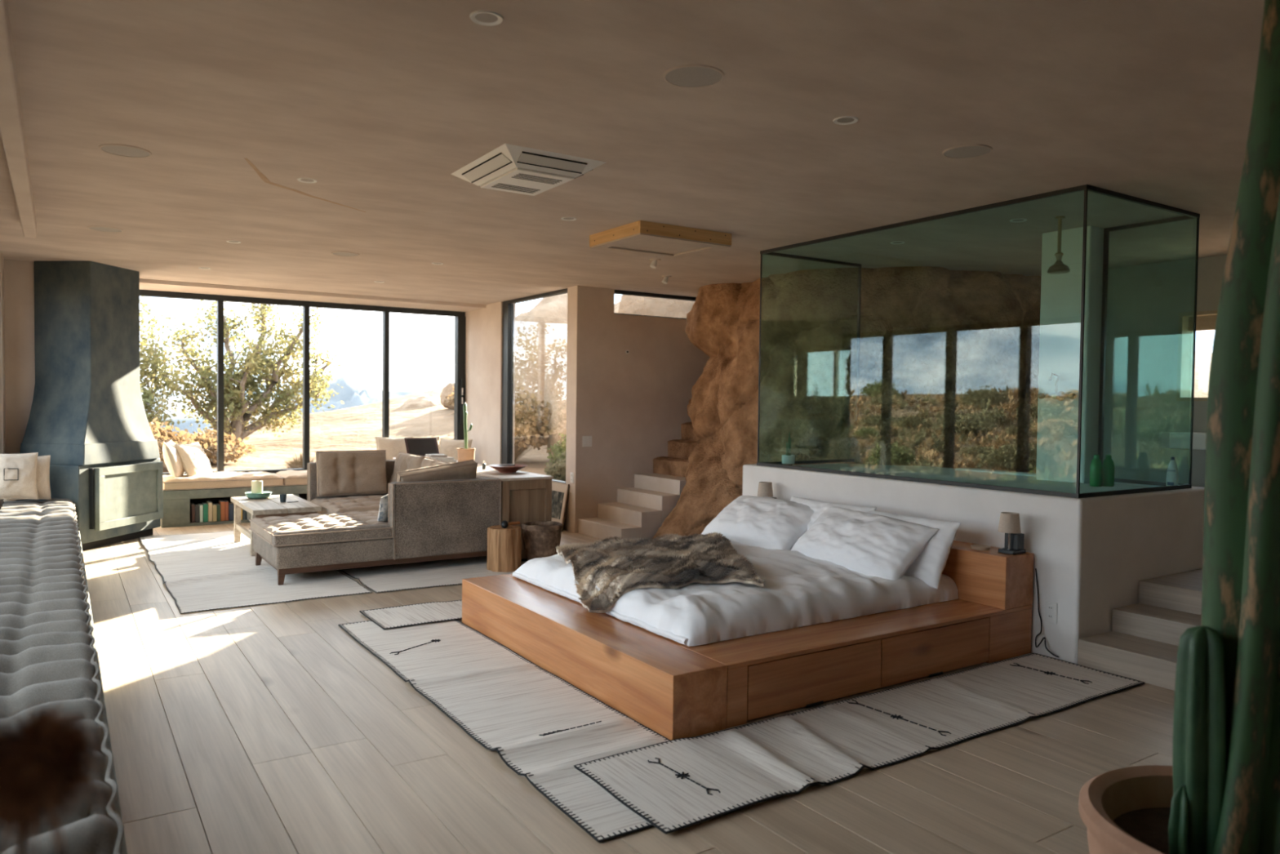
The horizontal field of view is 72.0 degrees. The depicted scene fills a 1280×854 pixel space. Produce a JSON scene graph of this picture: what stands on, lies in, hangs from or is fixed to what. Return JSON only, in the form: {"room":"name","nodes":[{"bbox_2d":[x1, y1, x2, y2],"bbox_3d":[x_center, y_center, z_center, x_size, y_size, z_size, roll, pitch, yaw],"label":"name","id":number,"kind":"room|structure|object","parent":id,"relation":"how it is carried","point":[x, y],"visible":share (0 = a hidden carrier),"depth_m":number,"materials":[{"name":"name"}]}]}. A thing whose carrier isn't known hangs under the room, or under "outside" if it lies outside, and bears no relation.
{"room":"bedroom","nodes":[
{"label":"bedroom","id":0,"kind":"room"},
{"bbox_2d":[0,250,5,509],"bbox_3d":[-2.752,0.065,3.233,0.200,2.912,11.820,0,2,-33],"label":"wall","id":1,"kind":"structure","parent":0,"point":[2,399],"depth_m":7.86,"materials":[{"name":"paint"}]},
{"bbox_2d":[4,259,35,501],"bbox_3d":[-6.128,-0.148,9.058,0.970,2.912,1.630,0,2,-33],"label":"wall","id":2,"kind":"structure","parent":0,"point":[19,275],"depth_m":8.26,"materials":[{"name":"paint"}]},
{"bbox_2d":[139,289,466,475],"bbox_3d":[-4.266,-0.503,11.044,4.370,2.150,0.162,0,2,-33],"label":"window","id":3,"kind":"structure","parent":2,"relation":"in","point":[460,317],"depth_m":11.10,"materials":[{"name":"black metal"}]},
{"bbox_2d":[139,278,485,311],"bbox_3d":[-4.078,-1.593,10.738,4.420,0.052,0.810,0,2,-33],"label":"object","id":4,"kind":"structure","parent":2,"relation":"attached to","point":[144,284],"depth_m":10.54,"materials":[{"name":"paint"}]},
{"bbox_2d":[457,447,475,462],"bbox_3d":[-1.767,0.311,8.960,0.186,0.190,0.185,0,2,-33],"label":"pot","id":5,"kind":"object","parent":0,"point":[464,454],"depth_m":8.89,"materials":[{"name":"orange ceramic"}]},
{"bbox_2d":[465,285,593,533],"bbox_3d":[-1.534,-0.151,11.055,0.200,2.912,3.350,0,2,-33],"label":"wall","id":6,"kind":"structure","parent":0,"point":[484,326],"depth_m":9.80,"materials":[{"name":"paint"}]},
{"bbox_2d":[501,288,567,483],"bbox_3d":[-1.244,-0.470,10.539,0.080,2.197,1.750,0,2,-33],"label":"window","id":7,"kind":"structure","parent":6,"relation":"in","point":[508,305],"depth_m":11.14,"materials":[{"name":"black metal"}]},
{"bbox_2d":[82,522,1174,853],"bbox_3d":[0.308,1.371,6.230,8.850,0.200,16.295,0,2,-33],"label":"floor","id":8,"kind":"structure","parent":0,"point":[265,728],"depth_m":3.52,"materials":[{"name":"brown wood"}]},
{"bbox_2d":[15,261,163,550],"bbox_3d":[-5.409,-0.219,8.622,0.883,2.697,1.164,1,2,6],"label":"fireplace","id":9,"kind":"object","parent":8,"relation":"on","point":[87,412],"visible":0.89,"depth_m":8.28,"materials":[{"name":"blue paint"}]},
{"bbox_2d":[77,529,127,853],"bbox_3d":[-2.416,1.215,3.438,0.562,0.210,11.120,0,2,-33],"label":"daybed","id":10,"kind":"object","parent":8,"relation":"on","point":[123,850],"visible":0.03,"depth_m":3.40,"materials":[{"name":"fabric"}]},
{"bbox_2d":[0,497,124,853],"bbox_3d":[-2.419,0.961,3.421,0.531,0.294,11.013,0,2,-33],"label":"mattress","id":11,"kind":"object","parent":10,"relation":"on","point":[46,639],"visible":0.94,"depth_m":3.44,"materials":[{"name":"grey fabric"}]},
{"bbox_2d":[0,452,38,499],"bbox_3d":[-5.479,0.427,7.668,0.423,0.421,0.180,-1,2,-42],"label":"pillow","id":12,"kind":"object","parent":11,"relation":"on","point":[18,472],"visible":1,"depth_m":7.67,"materials":[{"name":"fabric"}]},
{"bbox_2d":[3,454,51,502],"bbox_3d":[-5.446,0.454,7.837,0.348,0.395,0.156,-1,2,-36],"label":"pillow","id":13,"kind":"object","parent":11,"relation":"on","point":[43,461],"visible":0.32,"depth_m":7.88,"materials":[{"name":"fabric"}]},
{"bbox_2d":[0,693,138,853],"bbox_3d":[-0.438,0.556,0.638,0.122,0.731,0.124,1,2,23],"label":"dried flower","id":14,"kind":"object","parent":11,"relation":"on","point":[39,763],"visible":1,"depth_m":0.62,"materials":[{"name":"brown plant"}]},
{"bbox_2d":[160,484,306,527],"bbox_3d":[-3.836,0.878,10.943,3.760,0.405,0.670,0,2,-33],"label":"window bench","id":15,"kind":"object","parent":8,"relation":"on","point":[176,503],"visible":0.18,"depth_m":9.84,"materials":[{"name":"wood"}]},
{"bbox_2d":[162,471,284,490],"bbox_3d":[-4.867,0.604,10.244,1.252,0.156,0.684,0,2,-33],"label":"bench cushion","id":16,"kind":"object","parent":15,"relation":"on","point":[224,479],"visible":0.88,"depth_m":9.98,"materials":[{"name":"beige fabric"}]},
{"bbox_2d":[162,440,185,477],"bbox_3d":[-5.277,0.372,9.982,0.220,0.428,0.515,0,2,-26],"label":"pillow","id":17,"kind":"object","parent":16,"relation":"on","point":[171,457],"visible":0.83,"depth_m":9.79,"materials":[{"name":"fabric"}]},
{"bbox_2d":[174,441,212,476],"bbox_3d":[-5.137,0.388,10.168,0.248,0.408,0.528,1,2,0],"label":"pillow","id":18,"kind":"object","parent":16,"relation":"on","point":[194,460],"visible":0.89,"depth_m":10.04,"materials":[{"name":"fabric"}]},
{"bbox_2d":[275,469,306,485],"bbox_3d":[-3.836,0.595,10.923,1.212,0.160,0.684,0,2,-33],"label":"bench cushion","id":19,"kind":"object","parent":15,"relation":"on","point":[291,477],"visible":0.24,"depth_m":10.43,"materials":[{"name":"beige fabric"}]},
{"bbox_3d":[-2.802,0.589,11.604,1.257,0.155,0.684,0,2,-33],"label":"bench cushion","id":20,"kind":"object","parent":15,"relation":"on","visible":0},
{"bbox_2d":[375,436,413,460],"bbox_3d":[-3.201,0.342,11.517,0.488,0.429,0.206,0,2,-28],"label":"pillow","id":21,"kind":"object","parent":20,"relation":"on","point":[393,446],"visible":0.46,"depth_m":11.45,"materials":[{"name":"fabric"}]},
{"bbox_2d":[439,438,472,460],"bbox_3d":[-2.471,0.364,11.756,0.448,0.403,0.202,1,2,6],"label":"pillow","id":22,"kind":"object","parent":20,"relation":"on","point":[449,447],"visible":0.41,"depth_m":11.73,"materials":[{"name":"fabric"}]},
{"bbox_2d":[138,529,372,613],"bbox_3d":[-3.538,1.159,7.740,1.293,0.039,3.726,0,2,-33],"label":"rug","id":23,"kind":"object","parent":8,"relation":"on","point":[207,571],"visible":0.69,"depth_m":7.00,"materials":[{"name":"beige fabric"}]},
{"bbox_2d":[231,493,320,555],"bbox_3d":[-3.556,0.933,8.559,0.600,0.420,1.220,0,2,-33],"label":"coffee table","id":24,"kind":"object","parent":23,"relation":"on","point":[270,506],"visible":0.66,"depth_m":8.28,"materials":[{"name":"brown wood"}]},
{"bbox_2d":[244,490,271,498],"bbox_3d":[-3.822,0.682,8.829,0.256,0.058,0.256,0,2,-33],"label":"dish","id":25,"kind":"object","parent":24,"relation":"on","point":[264,494],"visible":0.92,"depth_m":8.74,"materials":[{"name":"green ceramic"}]},
{"bbox_2d":[359,600,462,629],"bbox_3d":[-0.513,1.240,6.496,2.937,0.022,0.545,0,2,-33],"label":"rug","id":26,"kind":"object","parent":8,"relation":"on","point":[386,618],"visible":0.2,"depth_m":5.84,"materials":[{"name":"beige fabric"}]},
{"bbox_2d":[339,555,521,592],"bbox_3d":[-2.304,1.165,8.337,1.424,0.022,3.447,0,2,-33],"label":"rug","id":27,"kind":"object","parent":8,"relation":"on","point":[420,575],"visible":0.21,"depth_m":7.25,"materials":[{"name":"beige fabric"}]},
{"bbox_2d":[248,459,501,585],"bbox_3d":[-2.598,0.780,8.110,1.872,0.782,2.203,0,2,-33],"label":"sofa","id":28,"kind":"object","parent":27,"relation":"on","point":[437,519],"visible":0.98,"depth_m":7.31,"materials":[{"name":"grey fabric"}]},
{"bbox_2d":[250,510,388,542],"bbox_3d":[-2.372,0.828,7.646,1.720,0.121,0.920,0,2,-33],"label":"cushion","id":29,"kind":"object","parent":28,"relation":"on","point":[264,528],"depth_m":7.34,"materials":[{"name":"fabric"}]},
{"bbox_2d":[311,494,385,514],"bbox_3d":[-2.605,0.775,8.664,0.990,0.160,1.020,0,2,-33],"label":"seat cushion","id":30,"kind":"object","parent":28,"relation":"on","point":[360,503],"depth_m":8.40,"materials":[{"name":"fabric"}]},
{"bbox_2d":[315,449,387,496],"bbox_3d":[-2.926,0.466,8.955,0.692,0.454,0.220,0,2,-35],"label":"sofa cushion","id":31,"kind":"object","parent":28,"relation":"on","point":[339,473],"visible":1,"depth_m":8.88,"materials":[{"name":"fabric"}]},
{"bbox_2d":[377,493,388,521],"bbox_3d":[-2.106,0.660,7.457,0.143,0.347,0.387,1,2,22],"label":"pillow","id":32,"kind":"object","parent":28,"relation":"on","point":[383,515],"visible":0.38,"depth_m":7.33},
{"bbox_2d":[390,452,431,482],"bbox_3d":[-2.349,0.501,8.989,0.251,0.453,0.752,0,2,-32],"label":"sofa cushion","id":33,"kind":"object","parent":28,"relation":"on","point":[403,461],"visible":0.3,"depth_m":8.99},
{"bbox_2d":[420,457,449,467],"bbox_3d":[-1.933,0.536,8.356,0.248,0.458,0.734,0,2,-33],"label":"sofa cushion","id":34,"kind":"object","parent":28,"relation":"on","point":[426,462],"visible":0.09,"depth_m":8.39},
{"bbox_2d":[395,459,477,481],"bbox_3d":[-1.765,0.539,7.630,0.771,0.505,0.288,-1,2,-40],"label":"sofa cushion","id":35,"kind":"object","parent":28,"relation":"on","point":[466,469],"visible":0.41,"depth_m":7.54,"materials":[{"name":"fabric"}]},
{"bbox_2d":[486,524,521,572],"bbox_3d":[-1.147,1.033,7.488,0.290,0.365,0.284,0,2,-33],"label":"stool","id":36,"kind":"object","parent":27,"relation":"on","point":[504,544],"visible":0.94,"depth_m":7.37,"materials":[{"name":"brown wood"}]},
{"bbox_2d":[392,457,553,561],"bbox_3d":[-1.825,0.780,9.118,0.518,0.758,3.022,0,2,-33],"label":"base cabinet","id":37,"kind":"object","parent":8,"relation":"on","point":[526,496],"visible":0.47,"depth_m":7.90,"materials":[{"name":"brown wood"}]},
{"bbox_2d":[404,437,439,456],"bbox_3d":[-2.465,0.248,10.146,0.380,0.230,0.391,0,2,-33],"label":"laptop","id":38,"kind":"object","parent":37,"relation":"on","point":[415,446],"visible":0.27,"depth_m":10.25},
{"bbox_2d":[457,402,475,462],"bbox_3d":[-1.764,0.079,8.953,0.186,0.655,0.185,0,2,-33],"label":"potted cactus","id":39,"kind":"object","parent":37,"relation":"on","point":[464,454],"visible":0.87,"depth_m":8.92,"materials":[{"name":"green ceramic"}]},
{"bbox_2d":[487,463,528,472],"bbox_3d":[-1.256,0.397,8.365,0.380,0.066,0.380,0,2,-33],"label":"bowl","id":40,"kind":"object","parent":37,"relation":"on","point":[513,468],"visible":0.98,"depth_m":8.29,"materials":[{"name":"red ceramic"}]},
{"bbox_2d":[337,619,670,842],"bbox_3d":[-0.734,1.290,4.428,0.704,0.039,3.251,0,2,-33],"label":"rug","id":41,"kind":"object","parent":8,"relation":"on","point":[541,725],"visible":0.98,"depth_m":4.07,"materials":[{"name":"beige fabric"}]},
{"bbox_2d":[521,520,562,560],"bbox_3d":[-0.866,1.030,7.771,0.360,0.362,0.360,0,2,-33],"label":"urn","id":42,"kind":"object","parent":8,"relation":"on","point":[540,538],"visible":0.81,"depth_m":7.64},
{"bbox_2d":[551,480,569,531],"bbox_3d":[-0.993,0.884,9.970,0.113,0.527,0.620,0,2,-33],"label":"framed print","id":43,"kind":"object","parent":8,"relation":"on","point":[560,491],"visible":0.43,"depth_m":9.82},
{"bbox_2d":[462,540,1034,739],"bbox_3d":[0.575,1.003,5.435,2.587,0.588,2.354,0,2,-33],"label":"bed","id":44,"kind":"object","parent":8,"relation":"on","point":[673,689],"visible":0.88,"depth_m":4.46,"materials":[{"name":"brown wood"}]},
{"bbox_2d":[512,539,958,646],"bbox_3d":[0.532,0.915,5.537,2.034,0.186,1.968,0,2,-33],"label":"duvet","id":45,"kind":"object","parent":44,"relation":"on","point":[799,589],"visible":0.59,"depth_m":4.75,"materials":[{"name":"white fabric"}]},
{"bbox_2d":[555,531,765,613],"bbox_3d":[0.056,0.840,5.550,1.194,0.285,1.700,1,2,-4],"label":"fur throw","id":46,"kind":"object","parent":45,"relation":"on","point":[618,566],"visible":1,"depth_m":5.07,"materials":[{"name":"fur"}]},
{"bbox_2d":[701,495,813,550],"bbox_3d":[0.883,0.706,6.443,0.435,0.366,0.940,0,2,-33],"label":"pillow","id":47,"kind":"object","parent":45,"relation":"on","point":[767,522],"visible":0.83,"depth_m":6.25,"materials":[{"name":"white fabric"}]},
{"bbox_2d":[790,495,876,530],"bbox_3d":[1.263,0.711,6.083,0.243,0.389,0.806,0,2,-31],"label":"pillow","id":48,"kind":"object","parent":45,"relation":"on","point":[819,507],"visible":0.23,"depth_m":6.09,"materials":[{"name":"white fabric"}]},
{"bbox_2d":[791,506,938,579],"bbox_3d":[1.391,0.741,5.618,0.382,0.371,0.992,0,2,-29],"label":"pillow","id":49,"kind":"object","parent":45,"relation":"on","point":[885,547],"visible":0.9,"depth_m":5.43,"materials":[{"name":"white fabric"}]},
{"bbox_2d":[866,510,960,588],"bbox_3d":[1.591,0.742,5.557,0.255,0.380,0.884,0,2,-29],"label":"pillow","id":50,"kind":"object","parent":45,"relation":"on","point":[928,566],"visible":0.28,"depth_m":5.23,"materials":[{"name":"white fabric"}]},
{"bbox_2d":[757,481,776,498],"bbox_3d":[0.997,0.551,6.938,0.154,0.235,0.123,0,2,-33],"label":"table lamp","id":51,"kind":"object","parent":44,"relation":"on","point":[765,488],"visible":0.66,"depth_m":6.88,"materials":[{"name":"beige fabric"}]},
{"bbox_2d":[997,511,1026,554],"bbox_3d":[2.165,0.618,5.146,0.154,0.235,0.123,0,2,-33],"label":"table lamp","id":52,"kind":"object","parent":44,"relation":"on","point":[1009,522],"visible":1,"depth_m":5.12,"materials":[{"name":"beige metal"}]},
{"bbox_2d":[652,266,1040,538],"bbox_3d":[1.856,-0.127,8.940,2.935,2.732,3.871,0,2,-33],"label":"rock wall","id":53,"kind":"structure","parent":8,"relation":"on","point":[949,359],"depth_m":8.01,"materials":[{"name":"orange stone"}]},
{"bbox_2d":[573,653,1145,834],"bbox_3d":[1.189,1.325,4.036,3.079,0.038,0.647,0,2,-33],"label":"rug","id":54,"kind":"object","parent":8,"relation":"on","point":[675,784],"visible":1,"depth_m":3.76,"materials":[{"name":"beige fabric"}]},
{"bbox_2d":[1079,0,1279,853],"bbox_3d":[1.431,0.076,2.074,0.670,2.660,0.670,0,2,-33],"label":"potted cactus","id":55,"kind":"object","parent":8,"relation":"on","point":[1220,793],"visible":1,"depth_m":2.07,"materials":[{"name":"plant"}]},
{"bbox_2d":[0,0,1264,304],"bbox_3d":[0.419,-1.519,6.138,8.830,0.200,13.480,0,2,-33],"label":"ceiling","id":56,"kind":"structure","parent":0,"point":[378,103],"depth_m":4.06,"materials":[{"name":"paint"}]},
{"bbox_2d":[0,0,36,238],"bbox_3d":[-1.832,-1.292,2.458,0.080,0.110,9.600,0,2,-33],"label":"ceiling beam","id":57,"kind":"structure","parent":56,"relation":"attached to","point":[11,124],"depth_m":3.85,"materials":[{"name":"paint"}]},
{"bbox_2d":[87,226,123,232],"bbox_3d":[-4.013,-1.484,6.618,0.234,0.007,0.234,0,2,-33],"label":"ceiling speaker","id":58,"kind":"object","parent":56,"relation":"attached to","point":[102,228],"visible":1,"depth_m":6.60},
{"bbox_2d":[88,226,121,231],"bbox_3d":[-4.013,-1.485,6.618,0.218,0.005,0.218,0,2,-33],"label":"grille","id":59,"kind":"object","parent":58,"relation":"attached to","point":[97,228],"depth_m":6.61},
{"bbox_2d":[98,143,151,157],"bbox_3d":[-2.618,-1.404,4.486,0.234,0.007,0.234,0,2,-33],"label":"ceiling speaker","id":60,"kind":"object","parent":56,"relation":"attached to","point":[124,150],"visible":1,"depth_m":4.47},
{"bbox_2d":[244,158,366,212],"bbox_3d":[-2.044,-1.424,5.268,0.208,0.004,1.320,1,2,10],"label":"trim","id":61,"kind":"structure","parent":56,"relation":"attached to","point":[260,175],"depth_m":5.19,"materials":[{"name":"paint"}]},
{"bbox_2d":[469,10,503,26],"bbox_3d":[-0.500,-1.332,2.872,0.110,0.007,0.110,0,2,-33],"label":"recessed light","id":62,"kind":"object","parent":56,"relation":"in","point":[486,18],"visible":1,"depth_m":2.87,"materials":[{"name":"white plastic"}]},
{"bbox_2d":[450,143,605,195],"bbox_3d":[-0.611,-1.349,4.740,0.580,0.084,0.720,0,2,-33],"label":"air conditioner","id":63,"kind":"object","parent":56,"relation":"attached to","point":[510,168],"visible":1,"depth_m":4.57,"materials":[{"name":"white plastic"}]},
{"bbox_2d":[589,220,731,258],"bbox_3d":[0.148,-1.387,6.577,0.811,0.098,0.696,0,2,-33],"label":"ceiling hatch","id":64,"kind":"object","parent":56,"relation":"attached to","point":[640,237],"visible":1,"depth_m":6.43,"materials":[{"name":"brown wood"}]},
{"bbox_2d":[662,64,724,88],"bbox_3d":[0.205,-1.337,3.365,0.234,0.007,0.234,0,2,-33],"label":"ceiling speaker","id":65,"kind":"object","parent":56,"relation":"attached to","point":[692,76],"visible":1,"depth_m":3.35},
{"bbox_2d":[832,115,857,124],"bbox_3d":[0.902,-1.344,3.866,0.110,0.007,0.110,0,2,-33],"label":"recessed light","id":66,"kind":"object","parent":56,"relation":"in","point":[846,120],"visible":1,"depth_m":3.87,"materials":[{"name":"white plastic"}]},
{"bbox_2d":[942,144,992,158],"bbox_3d":[1.603,-1.348,4.320,0.234,0.007,0.234,0,2,-33],"label":"ceiling speaker","id":67,"kind":"object","parent":56,"relation":"attached to","point":[967,151],"visible":1,"depth_m":4.31},
{"bbox_2d":[1047,216,1070,274],"bbox_3d":[2.758,-1.198,5.798,0.136,0.366,0.136,0,2,-33],"label":"shower","id":68,"kind":"object","parent":56,"relation":"hanging from","point":[1058,268],"visible":1,"depth_m":5.78,"materials":[{"name":"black metal"}]},
{"bbox_2d":[577,422,699,539],"bbox_3d":[0.756,0.355,9.983,2.760,1.640,1.010,0,2,-33],"label":"staircase","id":69,"kind":"structure","parent":0,"point":[640,510],"depth_m":9.51,"materials":[{"name":"paint"}]},
{"bbox_2d":[591,287,709,517],"bbox_3d":[0.752,-0.112,10.675,3.200,2.912,0.200,0,2,-33],"label":"wall","id":70,"kind":"structure","parent":0,"point":[641,397],"depth_m":10.00,"materials":[{"name":"paint"}]},
{"bbox_2d":[613,289,696,319],"bbox_3d":[0.334,-1.406,10.315,1.578,0.275,0.060,0,2,-33],"label":"window","id":71,"kind":"structure","parent":70,"relation":"in","point":[616,291],"depth_m":10.17,"materials":[{"name":"black metal"}]},
{"bbox_2d":[742,463,1204,663],"bbox_3d":[2.287,0.869,6.587,1.515,1.030,2.935,0,2,-33],"label":"wall","id":72,"kind":"structure","parent":0,"point":[1091,554],"depth_m":5.27,"materials":[{"name":"white paint"}]},
{"bbox_2d":[1035,568,1058,657],"bbox_3d":[2.341,1.070,5.085,0.040,0.484,0.168,0,2,-33],"label":"cable","id":73,"kind":"object","parent":72,"relation":"attached to","point":[1039,633],"visible":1,"depth_m":5.13,"materials":[{"name":"black rubber"}]},
{"bbox_2d":[1044,600,1057,623],"bbox_3d":[2.366,1.067,5.080,0.008,0.118,0.075,0,2,-33],"label":"power outlet","id":74,"kind":"object","parent":72,"relation":"attached to","point":[1051,608],"visible":1,"depth_m":5.08,"materials":[{"name":"white plastic"}]},
{"bbox_2d":[1165,456,1178,485],"bbox_3d":[3.454,0.299,5.720,0.047,0.216,0.076,0,2,-33],"label":"bottle","id":75,"kind":"object","parent":72,"relation":"on","point":[1171,478],"visible":0.97,"depth_m":5.70,"materials":[{"name":"white plastic"}]},
{"bbox_2d":[793,462,1153,493],"bbox_3d":[2.332,0.675,6.648,1.360,0.615,2.710,0,2,-33],"label":"ledge","id":76,"kind":"object","parent":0,"point":[912,471],"visible":0.07,"depth_m":6.56,"materials":[{"name":"white paint"}]},
{"bbox_2d":[782,431,795,465],"bbox_3d":[1.232,0.183,7.313,0.108,0.301,0.108,0,2,-33],"label":"potted plant","id":77,"kind":"object","parent":76,"relation":"on","point":[789,459],"visible":0.96,"depth_m":7.30,"materials":[{"name":"white ceramic"}]},
{"bbox_2d":[1089,453,1102,486],"bbox_3d":[3.057,0.290,5.907,0.076,0.214,0.075,0,2,-33],"label":"bottle","id":78,"kind":"object","parent":76,"relation":"on","point":[1095,467],"visible":1,"depth_m":5.88,"materials":[{"name":"green plastic"}]},
{"bbox_2d":[1102,454,1115,486],"bbox_3d":[3.147,0.290,5.924,0.076,0.214,0.075,0,2,-33],"label":"bottle","id":79,"kind":"object","parent":76,"relation":"on","point":[1108,476],"visible":0.97,"depth_m":5.90,"materials":[{"name":"glass"}]},
{"bbox_2d":[955,467,1163,486],"bbox_3d":[3.116,0.679,6.572,0.145,0.630,1.700,0,2,-33],"label":"wall","id":80,"kind":"structure","parent":0,"point":[993,471],"depth_m":6.87,"materials":[{"name":"white paint"}]},
{"bbox_2d":[756,184,1199,497],"bbox_3d":[2.278,-0.524,6.468,1.309,1.761,2.757,0,2,-33],"label":"glass partition frame","id":81,"kind":"structure","parent":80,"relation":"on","point":[1187,215],"depth_m":5.79,"materials":[{"name":"black metal"}]},
{"bbox_2d":[1035,226,1103,483],"bbox_3d":[3.077,-0.505,6.295,0.210,1.792,0.365,0,2,-33],"label":"wall column","id":82,"kind":"structure","parent":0,"point":[1061,293],"depth_m":6.20,"materials":[{"name":"white paint"}]},
{"bbox_2d":[1037,372,1076,400],"bbox_3d":[2.943,-0.285,6.224,0.095,0.203,0.286,0,2,-33],"label":"shower valve","id":83,"kind":"object","parent":82,"relation":"attached to","point":[1060,396],"visible":1,"depth_m":6.20,"materials":[{"name":"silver metal"}]},
{"bbox_2d":[1079,764,1173,853],"bbox_3d":[1.417,1.171,2.106,0.670,0.470,0.670,0,2,-33],"label":"pot","id":84,"kind":"object","parent":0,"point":[1124,810],"depth_m":2.28,"materials":[{"name":"ceramic"}]},
{"bbox_2d":[1077,568,1202,690],"bbox_3d":[4.256,1.153,5.064,3.135,0.420,6.700,0,2,-33],"label":"stairs","id":85,"kind":"structure","parent":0,"point":[1142,643],"depth_m":4.93,"materials":[{"name":"brown wood"}]},
{"bbox_2d":[1102,254,1226,487],"bbox_3d":[4.782,0.037,7.285,0.200,2.912,10.300,0,2,-33],"label":"wall","id":86,"kind":"structure","parent":0,"point":[1144,302],"depth_m":7.64,"materials":[{"name":"grey paint"}]},
{"bbox_2d":[1168,431,1206,449],"bbox_3d":[4.930,0.135,6.560,0.350,0.127,1.720,0,2,-33],"label":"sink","id":87,"kind":"object","parent":86,"relation":"attached to","point":[1177,440],"visible":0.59,"depth_m":7.08,"materials":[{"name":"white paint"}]},
{"bbox_2d":[1175,310,1217,400],"bbox_3d":[4.917,-0.574,7.046,0.230,0.740,1.070,0,2,-33],"label":"window","id":88,"kind":"structure","parent":86,"relation":"in","point":[1206,320],"depth_m":7.42,"materials":[{"name":"brown metal"}]},
{"label":"outside","id":89,"kind":"structure","parent":0,"visible":0},
{"bbox_2d":[162,351,1211,475],"bbox_3d":[-11.031,2.100,16.773,180.000,11.647,160.000,0,2,-33],"label":"ground","id":90,"kind":"structure","parent":89,"point":[354,428],"depth_m":18.44,"materials":[{"name":"sand"}]},
{"bbox_2d":[139,296,195,431],"bbox_3d":[-8.596,-0.907,14.752,2.049,3.089,1.640,0,2,-18],"label":"juniper tree","id":91,"kind":"object","parent":90,"relation":"on","point":[148,397],"visible":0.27,"depth_m":14.86,"materials":[{"name":"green plant"}]},
{"bbox_2d":[148,417,206,464],"bbox_3d":[-7.172,0.266,12.745,1.642,0.820,1.726,0,2,-33],"label":"dry shrub","id":92,"kind":"object","parent":90,"relation":"on","point":[161,434],"visible":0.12,"depth_m":12.72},
{"bbox_2d":[162,427,256,464],"bbox_3d":[-6.874,0.316,13.905,1.477,0.631,1.492,0,2,-13],"label":"dry shrub","id":93,"kind":"object","parent":90,"relation":"on","point":[232,451],"visible":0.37,"depth_m":13.77,"materials":[{"name":"plant"}]},
{"bbox_2d":[140,299,348,444],"bbox_3d":[-7.424,-1.123,16.571,3.890,3.264,2.133,0,2,-25],"label":"juniper tree","id":94,"kind":"object","parent":90,"relation":"on","point":[256,362],"visible":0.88,"depth_m":16.50,"materials":[{"name":"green plant"}]},
{"bbox_2d":[280,452,315,468],"bbox_3d":[-4.787,0.520,12.447,0.742,0.394,0.760,0,2,-33],"label":"dry shrub","id":95,"kind":"object","parent":90,"relation":"on","point":[295,464],"visible":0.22,"depth_m":12.33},
{"bbox_2d":[400,395,440,408],"bbox_3d":[-5.406,-0.266,22.180,1.231,1.025,1.383,2,2,32],"label":"boulder","id":96,"kind":"object","parent":90,"relation":"on","point":[420,402],"visible":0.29,"depth_m":21.81,"materials":[{"name":"stone"}]},
{"bbox_2d":[440,382,454,408],"bbox_3d":[-4.430,-0.721,21.008,0.616,0.684,0.584,0,2,-33],"label":"boulder","id":97,"kind":"object","parent":90,"relation":"on","point":[447,389],"visible":0.4,"depth_m":20.82,"materials":[{"name":"stone"}]},
{"bbox_2d":[514,385,553,462],"bbox_3d":[-2.192,-0.022,14.590,1.706,1.351,1.719,2,2,29],"label":"dry shrub","id":98,"kind":"object","parent":90,"relation":"on","point":[531,428],"visible":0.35,"depth_m":14.35,"materials":[{"name":"plant"}]},
{"bbox_2d":[515,293,567,444],"bbox_3d":[-1.586,-0.411,18.379,4.222,5.104,2.530,0,2,-33],"label":"boulder","id":99,"kind":"object","parent":90,"relation":"on","point":[538,330],"visible":0.08,"depth_m":16.97,"materials":[{"name":"stone"}]},
{"bbox_2d":[543,451,565,481],"bbox_3d":[-0.788,0.549,11.116,0.871,0.528,0.874,1,2,-5],"label":"dry shrub","id":100,"kind":"object","parent":90,"relation":"on","point":[558,472],"visible":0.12,"depth_m":10.93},
{"bbox_2d":[545,432,566,466],"bbox_3d":[-0.836,0.413,12.169,0.992,0.737,0.940,0,2,-33],"label":"shrub","id":101,"kind":"object","parent":90,"relation":"on","point":[557,452],"visible":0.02,"depth_m":12.06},
{"bbox_2d":[543,301,620,466],"bbox_3d":[0.055,-0.015,15.253,3.516,4.470,2.418,0,2,-33],"label":"boulder","id":102,"kind":"object","parent":90,"relation":"on","point":[555,380],"visible":0.06,"depth_m":14.34,"materials":[{"name":"stone"}]},
{"bbox_2d":[617,294,695,318],"bbox_3d":[1.240,-0.236,12.312,3.908,6.212,1.643,0,2,-33],"label":"boulder","id":103,"kind":"object","parent":90,"relation":"on","point":[628,304],"visible":0.02,"depth_m":11.28,"materials":[{"name":"stone"}]},
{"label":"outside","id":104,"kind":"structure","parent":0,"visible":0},
{"bbox_2d":[271,373,382,420],"bbox_3d":[-49.120,-1.815,147.288,40.000,14.644,60.000,0,2,-33],"label":"hill","id":105,"kind":"structure","parent":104,"point":[352,393],"depth_m":144.63,"materials":[{"name":"snow"}]},
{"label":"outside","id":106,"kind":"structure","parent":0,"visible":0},
{"bbox_2d":[148,395,262,435],"bbox_3d":[-97.171,-1.614,187.524,90.000,10.702,60.000,0,2,-33],"label":"hill","id":107,"kind":"structure","parent":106,"point":[180,416],"depth_m":172.70,"materials":[{"name":"snow"}]},
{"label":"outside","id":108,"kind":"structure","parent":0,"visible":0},
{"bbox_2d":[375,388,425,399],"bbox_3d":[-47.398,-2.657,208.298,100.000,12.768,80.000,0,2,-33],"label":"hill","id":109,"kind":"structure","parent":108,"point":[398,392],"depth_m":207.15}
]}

